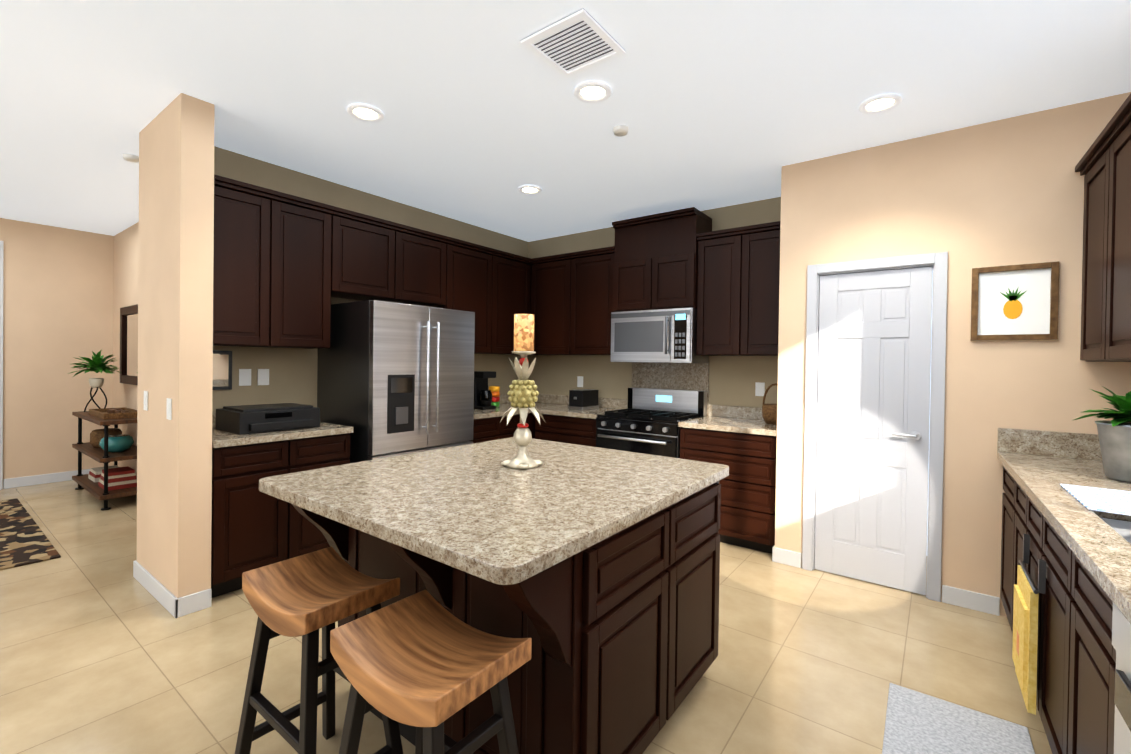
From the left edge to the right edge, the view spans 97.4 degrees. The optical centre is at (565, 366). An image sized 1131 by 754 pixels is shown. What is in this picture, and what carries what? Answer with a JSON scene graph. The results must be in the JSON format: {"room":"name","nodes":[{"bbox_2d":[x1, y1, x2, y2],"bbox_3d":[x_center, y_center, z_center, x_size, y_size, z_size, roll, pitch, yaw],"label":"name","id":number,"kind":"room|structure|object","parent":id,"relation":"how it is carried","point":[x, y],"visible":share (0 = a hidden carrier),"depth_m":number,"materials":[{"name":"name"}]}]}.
{"room":"kitchen","nodes":[
{"label":"kitchen","id":0,"kind":"room"},
{"bbox_2d":[0,218,113,478],"bbox_3d":[-6.776,-0.134,3.810,0.160,2.758,5.260,1,1,37],"label":"wall","id":1,"kind":"structure","parent":0,"point":[58,291],"depth_m":5.33,"materials":[{"name":"beige paint"}]},
{"bbox_2d":[0,241,3,489],"bbox_3d":[-6.029,-0.014,4.599,0.082,2.525,1.090,1,1,37],"label":"entry door","id":2,"kind":"structure","parent":1,"relation":"in","point":[1,357],"depth_m":5.04,"materials":[{"name":"white"}]},
{"bbox_2d":[3,469,89,488],"bbox_3d":[-5.499,1.199,5.394,0.013,0.100,0.810,1,1,37],"label":"baseboard","id":3,"kind":"structure","parent":1,"relation":"attached to","point":[61,476],"depth_m":5.28,"materials":[{"name":"white wood"}]},
{"bbox_2d":[113,222,138,475],"bbox_3d":[-3.721,-0.099,4.699,3.646,2.758,0.160,1,1,37],"label":"wall","id":4,"kind":"structure","parent":0,"point":[125,271],"depth_m":5.44,"materials":[{"name":"beige paint"}]},
{"bbox_2d":[120,304,137,384],"bbox_3d":[-4.340,-0.222,5.043,1.300,0.820,0.033,1,1,37],"label":"mirror","id":5,"kind":"object","parent":4,"relation":"attached to","point":[129,344],"visible":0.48,"depth_m":5.25,"materials":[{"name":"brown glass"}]},
{"bbox_2d":[136,93,214,597],"bbox_3d":[-2.299,-0.063,2.908,0.785,2.758,0.150,1,1,37],"label":"wall","id":6,"kind":"structure","parent":0,"point":[175,298],"depth_m":2.71,"materials":[{"name":"beige paint"}]},
{"bbox_2d":[143,391,147,410],"bbox_3d":[-2.509,0.203,2.965,0.075,0.115,0.008,1,1,37],"label":"light switch","id":7,"kind":"object","parent":6,"relation":"attached to","point":[145,392],"depth_m":2.95,"materials":[{"name":"white plastic"}]},
{"bbox_2d":[133,560,187,617],"bbox_3d":[-2.359,1.266,2.866,0.811,0.100,0.041,1,1,37],"label":"baseboard","id":8,"kind":"structure","parent":6,"relation":"attached to","point":[165,597],"depth_m":2.76,"materials":[{"name":"white wood"}]},
{"bbox_2d":[166,398,171,419],"bbox_3d":[-2.158,0.230,2.700,0.075,0.115,0.008,1,1,37],"label":"light switch","id":9,"kind":"object","parent":6,"relation":"attached to","point":[169,401],"depth_m":2.69,"materials":[{"name":"white plastic"}]},
{"bbox_2d":[212,146,527,411],"bbox_3d":[-1.459,-0.066,4.538,0.160,2.758,3.465,1,1,37],"label":"wall","id":10,"kind":"structure","parent":0,"point":[292,375],"depth_m":3.73,"materials":[{"name":"beige paint"}]},
{"bbox_2d":[212,350,231,389],"bbox_3d":[-2.304,0.023,3.268,0.020,0.260,0.185,1,1,37],"label":"photo frame","id":11,"kind":"object","parent":10,"relation":"attached to","point":[222,370],"visible":0.61,"depth_m":3.29,"materials":[{"name":"black plastic"}]},
{"bbox_2d":[239,369,250,385],"bbox_3d":[-2.203,0.073,3.414,0.007,0.115,0.075,1,1,37],"label":"outlet","id":12,"kind":"object","parent":10,"relation":"attached to","point":[245,377],"depth_m":3.41,"materials":[{"name":"white plastic"}]},
{"bbox_2d":[213,178,284,347],"bbox_3d":[-2.155,-0.625,3.191,0.327,0.982,0.467,1,1,37],"label":"upper cabinet","id":13,"kind":"object","parent":10,"relation":"attached to","point":[249,257],"depth_m":3.13,"materials":[{"name":"black wood"}]},
{"bbox_2d":[257,369,268,384],"bbox_3d":[-2.133,0.073,3.507,0.007,0.115,0.075,1,1,37],"label":"outlet","id":14,"kind":"object","parent":10,"relation":"attached to","point":[262,374],"depth_m":3.50,"materials":[{"name":"white plastic"}]},
{"bbox_2d":[285,198,344,348],"bbox_3d":[-1.928,-0.625,3.492,0.327,0.982,0.527,1,1,37],"label":"upper cabinet","id":15,"kind":"object","parent":10,"relation":"attached to","point":[286,267],"depth_m":3.44,"materials":[{"name":"black wood"}]},
{"bbox_2d":[212,395,510,426],"bbox_3d":[-1.438,0.350,4.422,0.020,0.100,3.298,1,1,37],"label":"backsplash","id":16,"kind":"structure","parent":10,"relation":"attached to","point":[503,398],"depth_m":5.38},
{"bbox_2d":[341,214,404,301],"bbox_3d":[-1.628,-0.829,3.883,0.327,0.572,0.577,1,1,37],"label":"upper cabinet","id":17,"kind":"object","parent":10,"relation":"attached to","point":[374,250],"depth_m":3.83,"materials":[{"name":"black wood"}]},
{"bbox_2d":[393,226,448,305],"bbox_3d":[-1.353,-0.829,4.248,0.327,0.572,0.578,1,1,37],"label":"upper cabinet","id":18,"kind":"object","parent":10,"relation":"attached to","point":[426,255],"depth_m":4.21,"materials":[{"name":"black wood"}]},
{"bbox_2d":[427,238,488,353],"bbox_3d":[-1.013,-0.623,4.703,0.327,0.982,0.678,1,1,37],"label":"upper cabinet","id":19,"kind":"object","parent":10,"relation":"attached to","point":[468,265],"depth_m":4.62,"materials":[{"name":"black wood"}]},
{"bbox_2d":[485,250,532,354],"bbox_3d":[-0.662,-0.622,5.115,0.392,0.982,0.644,1,1,37],"label":"upper cabinet","id":20,"kind":"object","parent":10,"relation":"attached to","point":[510,275],"depth_m":4.99,"materials":[{"name":"black wood"}]},
{"bbox_2d":[0,480,1051,753],"bbox_3d":[-2.507,1.344,2.293,8.850,0.050,8.307,1,1,37],"label":"floor","id":21,"kind":"structure","parent":0,"point":[102,650],"depth_m":2.27,"materials":[{"name":"tile"}]},
{"bbox_2d":[0,498,60,569],"bbox_3d":[-4.689,1.271,3.542,2.220,0.011,1.250,1,1,37],"label":"rug","id":22,"kind":"object","parent":21,"relation":"on","point":[24,540],"visible":0.98,"depth_m":3.65,"materials":[{"name":"fabric"}]},
{"bbox_2d":[72,411,136,510],"bbox_3d":[-4.468,0.871,4.886,1.220,0.795,0.380,1,1,37],"label":"console table","id":23,"kind":"object","parent":21,"relation":"on","point":[100,455],"visible":0.5,"depth_m":4.58,"materials":[{"name":"brown wood"}]},
{"bbox_2d":[68,350,120,411],"bbox_3d":[-4.798,0.139,5.071,0.405,0.644,0.413,1,1,37],"label":"potted plant","id":24,"kind":"object","parent":23,"relation":"on","point":[98,360],"visible":1,"depth_m":5.04,"materials":[{"name":"green plant"}]},
{"bbox_2d":[90,428,121,447],"bbox_3d":[-4.600,0.715,4.973,0.240,0.170,0.240,1,1,37],"label":"basket","id":25,"kind":"object","parent":23,"relation":"on","point":[96,436],"visible":0.62,"depth_m":4.87,"materials":[{"name":"wicker"}]},
{"bbox_2d":[88,465,136,490],"bbox_3d":[-4.443,1.054,4.866,0.770,0.157,0.230,1,1,37],"label":"folded blankets","id":26,"kind":"object","parent":23,"relation":"on","point":[121,477],"visible":0.85,"depth_m":4.68,"materials":[{"name":"red fabric"}]},
{"bbox_2d":[89,407,136,419],"bbox_3d":[-4.339,0.442,4.788,0.630,0.063,0.280,1,1,37],"label":"wood tray","id":27,"kind":"object","parent":23,"relation":"on","point":[113,413],"visible":0.98,"depth_m":4.66,"materials":[{"name":"wood"}]},
{"bbox_2d":[99,434,133,451],"bbox_3d":[-4.265,0.732,4.720,0.250,0.150,0.246,1,1,37],"label":"bowl","id":28,"kind":"object","parent":23,"relation":"on","point":[120,443],"visible":0.9,"depth_m":4.66,"materials":[{"name":"teal ceramic"}]},
{"bbox_2d":[211,439,302,597],"bbox_3d":[-2.060,0.880,3.117,0.617,0.875,0.466,1,1,37],"label":"base cabinet","id":29,"kind":"object","parent":21,"relation":"on","point":[253,527],"depth_m":2.90,"materials":[{"name":"black wood"}]},
{"bbox_2d":[212,423,352,446],"bbox_3d":[-1.940,0.423,3.242,0.642,0.040,0.810,1,1,37],"label":"countertop","id":30,"kind":"structure","parent":29,"relation":"on","point":[220,438],"depth_m":3.02,"materials":[{"name":"beige stone"}]},
{"bbox_2d":[216,403,319,434],"bbox_3d":[-1.931,0.330,3.247,0.415,0.144,0.480,1,1,37],"label":"printer","id":31,"kind":"object","parent":30,"relation":"on","point":[248,419],"visible":1,"depth_m":3.11,"materials":[{"name":"black plastic"}]},
{"bbox_2d":[235,547,402,753],"bbox_3d":[-0.770,1.002,1.555,0.483,0.702,0.333,1,1,37],"label":"stool","id":32,"kind":"object","parent":21,"relation":"on","point":[307,596],"visible":0.85,"depth_m":1.53,"materials":[{"name":"brown wood"}]},
{"bbox_2d":[303,435,349,554],"bbox_3d":[-1.853,0.881,3.391,0.617,0.875,0.466,1,1,37],"label":"base cabinet","id":33,"kind":"object","parent":21,"relation":"on","point":[328,450],"depth_m":3.23,"materials":[{"name":"black wood"}]},
{"bbox_2d":[317,300,474,462],"bbox_3d":[-1.306,0.431,3.928,0.825,1.780,0.910,1,1,37],"label":"refrigerator","id":34,"kind":"object","parent":21,"relation":"on","point":[395,379],"visible":0.54,"depth_m":3.60,"materials":[{"name":"silver metal"}]},
{"bbox_2d":[330,590,531,753],"bbox_3d":[-0.339,1.011,1.230,0.483,0.702,0.333,1,1,37],"label":"stool","id":35,"kind":"object","parent":21,"relation":"on","point":[425,663],"visible":1,"depth_m":1.20,"materials":[{"name":"brown wood"}]},
{"bbox_2d":[469,415,506,442],"bbox_3d":[-0.947,0.883,4.591,0.617,0.875,0.455,1,1,37],"label":"base cabinet","id":36,"kind":"object","parent":21,"relation":"on","point":[484,430],"depth_m":4.43,"materials":[{"name":"black wood"}]},
{"bbox_2d":[293,484,720,753],"bbox_3d":[-0.188,0.909,2.024,1.220,0.890,1.290,1,1,37],"label":"kitchen island","id":37,"kind":"object","parent":21,"relation":"on","point":[592,572],"depth_m":1.53,"materials":[{"name":"black wood"}]},
{"bbox_2d":[259,437,728,592],"bbox_3d":[-0.205,0.444,2.006,1.280,0.040,1.420,1,1,37],"label":"island countertop","id":38,"kind":"structure","parent":37,"relation":"on","point":[459,508],"depth_m":1.63,"materials":[{"name":"beige stone"}]},
{"bbox_2d":[500,314,544,468],"bbox_3d":[-0.180,0.101,2.113,0.196,0.644,0.196,1,1,37],"label":"candle holder","id":39,"kind":"object","parent":38,"relation":"on","point":[523,394],"visible":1,"depth_m":2.08,"materials":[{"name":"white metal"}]},
{"bbox_2d":[507,415,530,437],"bbox_3d":[-0.747,0.883,4.857,0.617,0.875,0.455,1,1,37],"label":"base cabinet","id":40,"kind":"object","parent":21,"relation":"on","point":[512,426],"depth_m":4.69,"materials":[{"name":"black wood"}]},
{"bbox_2d":[531,415,597,446],"bbox_3d":[0.172,0.896,4.886,0.735,0.875,0.617,1,1,37],"label":"base cabinet","id":41,"kind":"object","parent":21,"relation":"on","point":[558,428],"depth_m":4.64,"materials":[{"name":"black wood"}]},
{"bbox_2d":[474,403,566,418],"bbox_3d":[-0.633,0.426,4.975,0.642,0.040,1.445,1,1,37],"label":"countertop","id":42,"kind":"structure","parent":41,"relation":"on","point":[489,413],"depth_m":4.67,"materials":[{"name":"beige stone"}]},
{"bbox_2d":[474,371,495,409],"bbox_3d":[-0.798,0.225,4.785,0.207,0.359,0.170,1,1,37],"label":"coffee maker","id":43,"kind":"object","parent":42,"relation":"on","point":[482,397],"visible":0.88,"depth_m":4.73,"materials":[{"name":"black plastic"}]},
{"bbox_2d":[489,386,499,406],"bbox_3d":[-0.717,0.301,4.999,0.110,0.206,0.107,1,1,37],"label":"canister","id":44,"kind":"object","parent":42,"relation":"on","point":[495,390],"depth_m":4.95,"materials":[{"name":"multicoloured ceramic"}]},
{"bbox_2d":[531,403,622,418],"bbox_3d":[0.166,0.438,4.875,0.747,0.040,0.642,1,1,37],"label":"countertop","id":45,"kind":"structure","parent":41,"relation":"on","point":[590,413],"depth_m":4.71,"materials":[{"name":"beige stone"}]},
{"bbox_2d":[568,389,598,409],"bbox_3d":[0.181,0.323,4.938,0.170,0.187,0.300,1,1,37],"label":"toaster","id":46,"kind":"object","parent":45,"relation":"on","point":[584,399],"visible":1,"depth_m":4.85,"materials":[{"name":"black plastic"}]},
{"bbox_2d":[596,388,706,457],"bbox_3d":[0.739,0.778,4.378,0.762,1.135,0.699,1,1,37],"label":"range","id":47,"kind":"object","parent":21,"relation":"on","point":[648,420],"visible":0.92,"depth_m":4.27,"materials":[{"name":"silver metal"}]},
{"bbox_2d":[678,423,776,553],"bbox_3d":[1.380,0.921,3.973,0.738,0.875,0.617,1,1,37],"label":"base cabinet","id":48,"kind":"object","parent":21,"relation":"on","point":[748,494],"depth_m":3.66,"materials":[{"name":"black wood"}]},
{"bbox_2d":[679,415,776,434],"bbox_3d":[1.379,0.463,3.959,0.738,0.040,0.642,1,1,37],"label":"countertop","id":49,"kind":"structure","parent":48,"relation":"on","point":[709,422],"depth_m":3.81,"materials":[{"name":"beige stone"}]},
{"bbox_2d":[762,383,777,424],"bbox_3d":[1.645,0.288,3.889,0.200,0.317,0.200,1,1,37],"label":"wicker basket","id":50,"kind":"object","parent":49,"relation":"on","point":[769,413],"visible":0.44,"depth_m":3.84,"materials":[{"name":"brown wicker"}]},
{"bbox_2d":[882,683,1034,753],"bbox_3d":[1.227,1.371,1.529,0.440,0.012,1.200,1,1,36],"label":"kitchen mat","id":51,"kind":"object","parent":21,"relation":"on","point":[916,722],"visible":0.98,"depth_m":1.87,"materials":[{"name":"white fabric"}]},
{"bbox_2d":[1000,468,1008,608],"bbox_3d":[2.509,0.950,2.355,0.617,0.875,0.519,1,1,36],"label":"base cabinet","id":52,"kind":"object","parent":21,"relation":"on","point":[1005,496],"depth_m":2.66,"materials":[{"name":"black wood"}]},
{"bbox_2d":[1005,476,1020,632],"bbox_3d":[2.294,0.950,2.057,0.617,0.875,0.463,1,1,36],"label":"base cabinet","id":53,"kind":"object","parent":21,"relation":"on","point":[1014,492],"depth_m":2.42,"materials":[{"name":"black wood"}]},
{"bbox_2d":[1017,492,1080,705],"bbox_3d":[2.095,0.950,1.782,0.617,0.875,0.462,1,1,36],"label":"base cabinet","id":54,"kind":"object","parent":21,"relation":"on","point":[1053,535],"depth_m":1.78,"materials":[{"name":"black wood"}]},
{"bbox_2d":[1012,534,1045,714],"bbox_3d":[1.761,0.962,1.895,0.048,0.560,0.346,1,1,36],"label":"hanging towel","id":55,"kind":"object","parent":54,"relation":"hanging from","point":[1025,623],"visible":1,"depth_m":1.80,"materials":[{"name":"yellow fabric"}]},
{"bbox_2d":[997,452,1130,519],"bbox_3d":[2.301,0.492,2.076,0.642,0.040,1.217,1,1,36],"label":"countertop","id":56,"kind":"structure","parent":54,"relation":"on","point":[1040,478],"depth_m":2.09,"materials":[{"name":"beige stone"}]},
{"bbox_2d":[1060,484,1130,515],"bbox_3d":[2.004,0.468,1.665,0.430,0.006,0.430,1,1,36],"label":"dish mat","id":57,"kind":"object","parent":56,"relation":"on","point":[1105,500],"visible":0.96,"depth_m":1.74,"materials":[{"name":"white fabric"}]},
{"bbox_2d":[1074,386,1130,482],"bbox_3d":[2.362,0.269,2.063,0.355,0.408,0.364,1,1,36],"label":"potted plant","id":58,"kind":"object","parent":56,"relation":"on","point":[1114,434],"visible":1,"depth_m":2.05,"materials":[{"name":"green plant"}]},
{"bbox_2d":[1037,556,1092,753],"bbox_3d":[1.754,1.042,1.313,0.617,0.689,0.941,1,1,36],"label":"base cabinet","id":59,"kind":"object","parent":21,"relation":"on","point":[1083,698],"depth_m":1.51,"materials":[{"name":"black wood"}]},
{"bbox_2d":[1081,560,1096,575],"bbox_3d":[1.843,0.678,1.431,0.430,0.010,0.364,1,1,36],"label":"countertop","id":60,"kind":"structure","parent":59,"relation":"on","point":[1090,568],"depth_m":1.22,"materials":[{"name":"beige stone"}]},
{"bbox_2d":[1089,572,1130,753],"bbox_3d":[1.296,0.948,0.687,0.629,0.875,0.733,1,1,36],"label":"base cabinet","id":61,"kind":"object","parent":21,"relation":"on","point":[1110,666],"depth_m":1.17,"materials":[{"name":"black wood"}]},
{"bbox_2d":[1093,564,1130,627],"bbox_3d":[0.735,0.490,-0.091,0.642,0.040,2.630,1,1,36],"label":"countertop","id":62,"kind":"structure","parent":61,"relation":"on","point":[1115,582],"depth_m":1.08,"materials":[{"name":"beige stone"}]},
{"bbox_2d":[0,0,1130,241],"bbox_3d":[-2.467,-1.464,2.268,8.850,0.050,8.307,1,1,37],"label":"ceiling","id":63,"kind":"structure","parent":0,"point":[712,104],"depth_m":2.52,"materials":[{"name":"white paint"}]},
{"bbox_2d":[122,153,138,162],"bbox_3d":[-3.001,-1.438,3.430,0.092,0.035,0.092,1,1,37],"label":"smoke detector","id":64,"kind":"object","parent":63,"relation":"attached to","point":[132,158],"visible":0.9,"depth_m":3.40,"materials":[{"name":"white plastic"}]},
{"bbox_2d":[346,103,383,121],"bbox_3d":[-1.117,-1.416,2.773,0.196,0.012,0.196,1,1,37],"label":"recessed light","id":65,"kind":"object","parent":63,"relation":"in","point":[364,112],"visible":0.98,"depth_m":2.77,"materials":[{"name":"white plastic"}]},
{"bbox_2d":[518,185,541,194],"bbox_3d":[-0.285,-1.415,3.974,0.196,0.012,0.196,1,1,37],"label":"recessed light","id":66,"kind":"object","parent":63,"relation":"in","point":[529,189],"visible":0.94,"depth_m":3.96,"materials":[{"name":"white plastic"}]},
{"bbox_2d":[520,8,625,78],"bbox_3d":[0.037,-1.395,2.167,0.330,0.012,0.330,1,1,37],"label":"ceiling vent","id":67,"kind":"object","parent":63,"relation":"in","point":[578,42],"visible":1,"depth_m":2.15,"materials":[{"name":"white"}]},
{"bbox_2d":[574,81,611,102],"bbox_3d":[0.139,-1.397,2.527,0.196,0.012,0.196,1,1,37],"label":"recessed light","id":68,"kind":"object","parent":63,"relation":"in","point":[592,91],"visible":1,"depth_m":2.52,"materials":[{"name":"white plastic"}]},
{"bbox_2d":[613,125,628,136],"bbox_3d":[0.326,-1.387,2.924,0.092,0.035,0.092,1,1,37],"label":"smoke detector","id":69,"kind":"object","parent":63,"relation":"attached to","point":[620,130],"visible":0.98,"depth_m":2.90,"materials":[{"name":"white plastic"}]},
{"bbox_2d":[858,93,902,113],"bbox_3d":[1.649,-1.376,2.602,0.196,0.012,0.196,1,1,37],"label":"recessed light","id":70,"kind":"object","parent":63,"relation":"in","point":[881,103],"visible":1,"depth_m":2.60,"materials":[{"name":"white plastic"}]},
{"bbox_2d":[527,197,780,407],"bbox_3d":[0.811,-0.037,4.895,3.034,2.758,0.160,1,1,37],"label":"wall","id":71,"kind":"structure","parent":0,"point":[733,380],"depth_m":4.95,"materials":[{"name":"beige paint"}]},
{"bbox_2d":[529,254,576,354],"bbox_3d":[-0.069,-0.614,5.211,0.609,0.982,0.392,1,1,37],"label":"upper cabinet","id":72,"kind":"object","parent":71,"relation":"attached to","point":[554,308],"depth_m":5.08,"materials":[{"name":"black wood"}]},
{"bbox_2d":[577,376,582,386],"bbox_3d":[0.157,0.159,5.283,0.075,0.115,0.007,1,1,37],"label":"outlet","id":73,"kind":"object","parent":71,"relation":"attached to","point":[579,378],"depth_m":5.28,"materials":[{"name":"white plastic"}]},
{"bbox_2d":[573,250,612,354],"bbox_3d":[0.331,-0.607,4.949,0.585,0.982,0.327,1,1,37],"label":"upper cabinet","id":74,"kind":"object","parent":71,"relation":"attached to","point":[593,336],"depth_m":4.80,"materials":[{"name":"black wood"}]},
{"bbox_2d":[609,214,660,313],"bbox_3d":[0.736,-0.900,4.613,0.457,0.797,0.377,1,1,37],"label":"upper cabinet","id":75,"kind":"object","parent":71,"relation":"attached to","point":[633,260],"depth_m":4.47,"materials":[{"name":"black wood"}]},
{"bbox_2d":[611,308,708,362],"bbox_3d":[0.827,-0.266,4.471,0.786,0.461,0.448,1,1,37],"label":"over-the-range microwave","id":76,"kind":"object","parent":75,"relation":"attached to","point":[658,336],"visible":1,"depth_m":4.29,"materials":[{"name":"silver metal"}]},
{"bbox_2d":[535,363,762,418],"bbox_3d":[0.711,0.178,4.853,2.891,0.495,0.020,1,1,37],"label":"backsplash","id":77,"kind":"structure","parent":71,"relation":"attached to","point":[675,376],"depth_m":4.62,"materials":[{"name":"beige stone"}]},
{"bbox_2d":[657,210,712,309],"bbox_3d":[1.005,-0.895,4.410,0.457,0.797,0.377,1,1,37],"label":"upper cabinet","id":78,"kind":"object","parent":71,"relation":"attached to","point":[677,248],"depth_m":4.22,"materials":[{"name":"black wood"}]},
{"bbox_2d":[696,230,748,355],"bbox_3d":[1.368,-0.585,4.166,0.426,0.982,0.327,1,1,37],"label":"upper cabinet","id":79,"kind":"object","parent":71,"relation":"attached to","point":[723,258],"depth_m":4.03,"materials":[{"name":"black wood"}]},
{"bbox_2d":[755,382,764,395],"bbox_3d":[1.633,0.190,4.168,0.075,0.115,0.007,1,1,37],"label":"outlet","id":80,"kind":"object","parent":71,"relation":"attached to","point":[759,387],"depth_m":4.17,"materials":[{"name":"white plastic"}]},
{"bbox_2d":[749,222,779,355],"bbox_3d":[1.613,-0.580,3.982,0.427,0.982,0.327,1,1,37],"label":"upper cabinet","id":81,"kind":"object","parent":71,"relation":"attached to","point":[764,241],"depth_m":3.84,"materials":[{"name":"black wood"}]},
{"bbox_2d":[775,92,1130,616],"bbox_3d":[2.306,0.001,2.922,1.970,2.758,0.120,1,1,37],"label":"wall","id":82,"kind":"structure","parent":0,"point":[1006,192],"depth_m":2.84,"materials":[{"name":"beige paint"}]},
{"bbox_2d":[772,545,790,562],"bbox_3d":[1.618,1.314,3.669,0.043,0.100,0.513,1,1,37],"label":"baseboard","id":83,"kind":"structure","parent":82,"relation":"attached to","point":[778,554],"depth_m":3.45,"materials":[{"name":"white wood"}]},
{"bbox_2d":[802,252,947,601],"bbox_3d":[1.943,0.349,3.164,0.748,2.049,0.162,1,1,37],"label":"pantry door","id":84,"kind":"structure","parent":82,"relation":"in","point":[873,403],"depth_m":3.12,"materials":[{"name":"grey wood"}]},
{"bbox_2d":[970,261,1058,340],"bbox_3d":[2.453,-0.351,2.720,0.355,0.410,0.022,1,1,37],"label":"framed picture","id":85,"kind":"object","parent":82,"relation":"attached to","point":[1015,302],"visible":1,"depth_m":2.72,"materials":[{"name":"white paper"}]},
{"bbox_2d":[997,428,1101,459],"bbox_3d":[2.645,0.408,2.566,0.622,0.129,0.020,1,1,36],"label":"backsplash","id":86,"kind":"structure","parent":82,"relation":"attached to","point":[1084,446],"depth_m":2.62,"materials":[{"name":"beige stone"}]},
{"bbox_2d":[1081,516,1130,567],"bbox_3d":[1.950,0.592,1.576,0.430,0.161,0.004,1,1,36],"label":"countertop","id":87,"kind":"structure","parent":0,"relation":"attached to","point":[1099,534],"depth_m":1.37,"materials":[{"name":"beige stone"}]},
{"bbox_2d":[1113,544,1130,567],"bbox_3d":[1.731,0.592,1.274,0.430,0.161,0.032,1,1,36],"label":"countertop","id":88,"kind":"structure","parent":0,"relation":"attached to","point":[1121,552],"depth_m":1.22,"materials":[{"name":"beige stone"}]},
{"bbox_3d":[0.846,0.013,-0.642,0.160,2.758,7.333,1,1,36],"label":"wall","id":89,"kind":"structure","parent":0,"visible":0},
{"bbox_2d":[1075,93,1130,361],"bbox_3d":[2.528,-0.529,2.122,0.362,1.010,0.877,1,1,36],"label":"upper cabinet","id":90,"kind":"object","parent":89,"relation":"attached to","point":[1103,165],"visible":1,"depth_m":2.19,"materials":[{"name":"black wood"}]}
]}

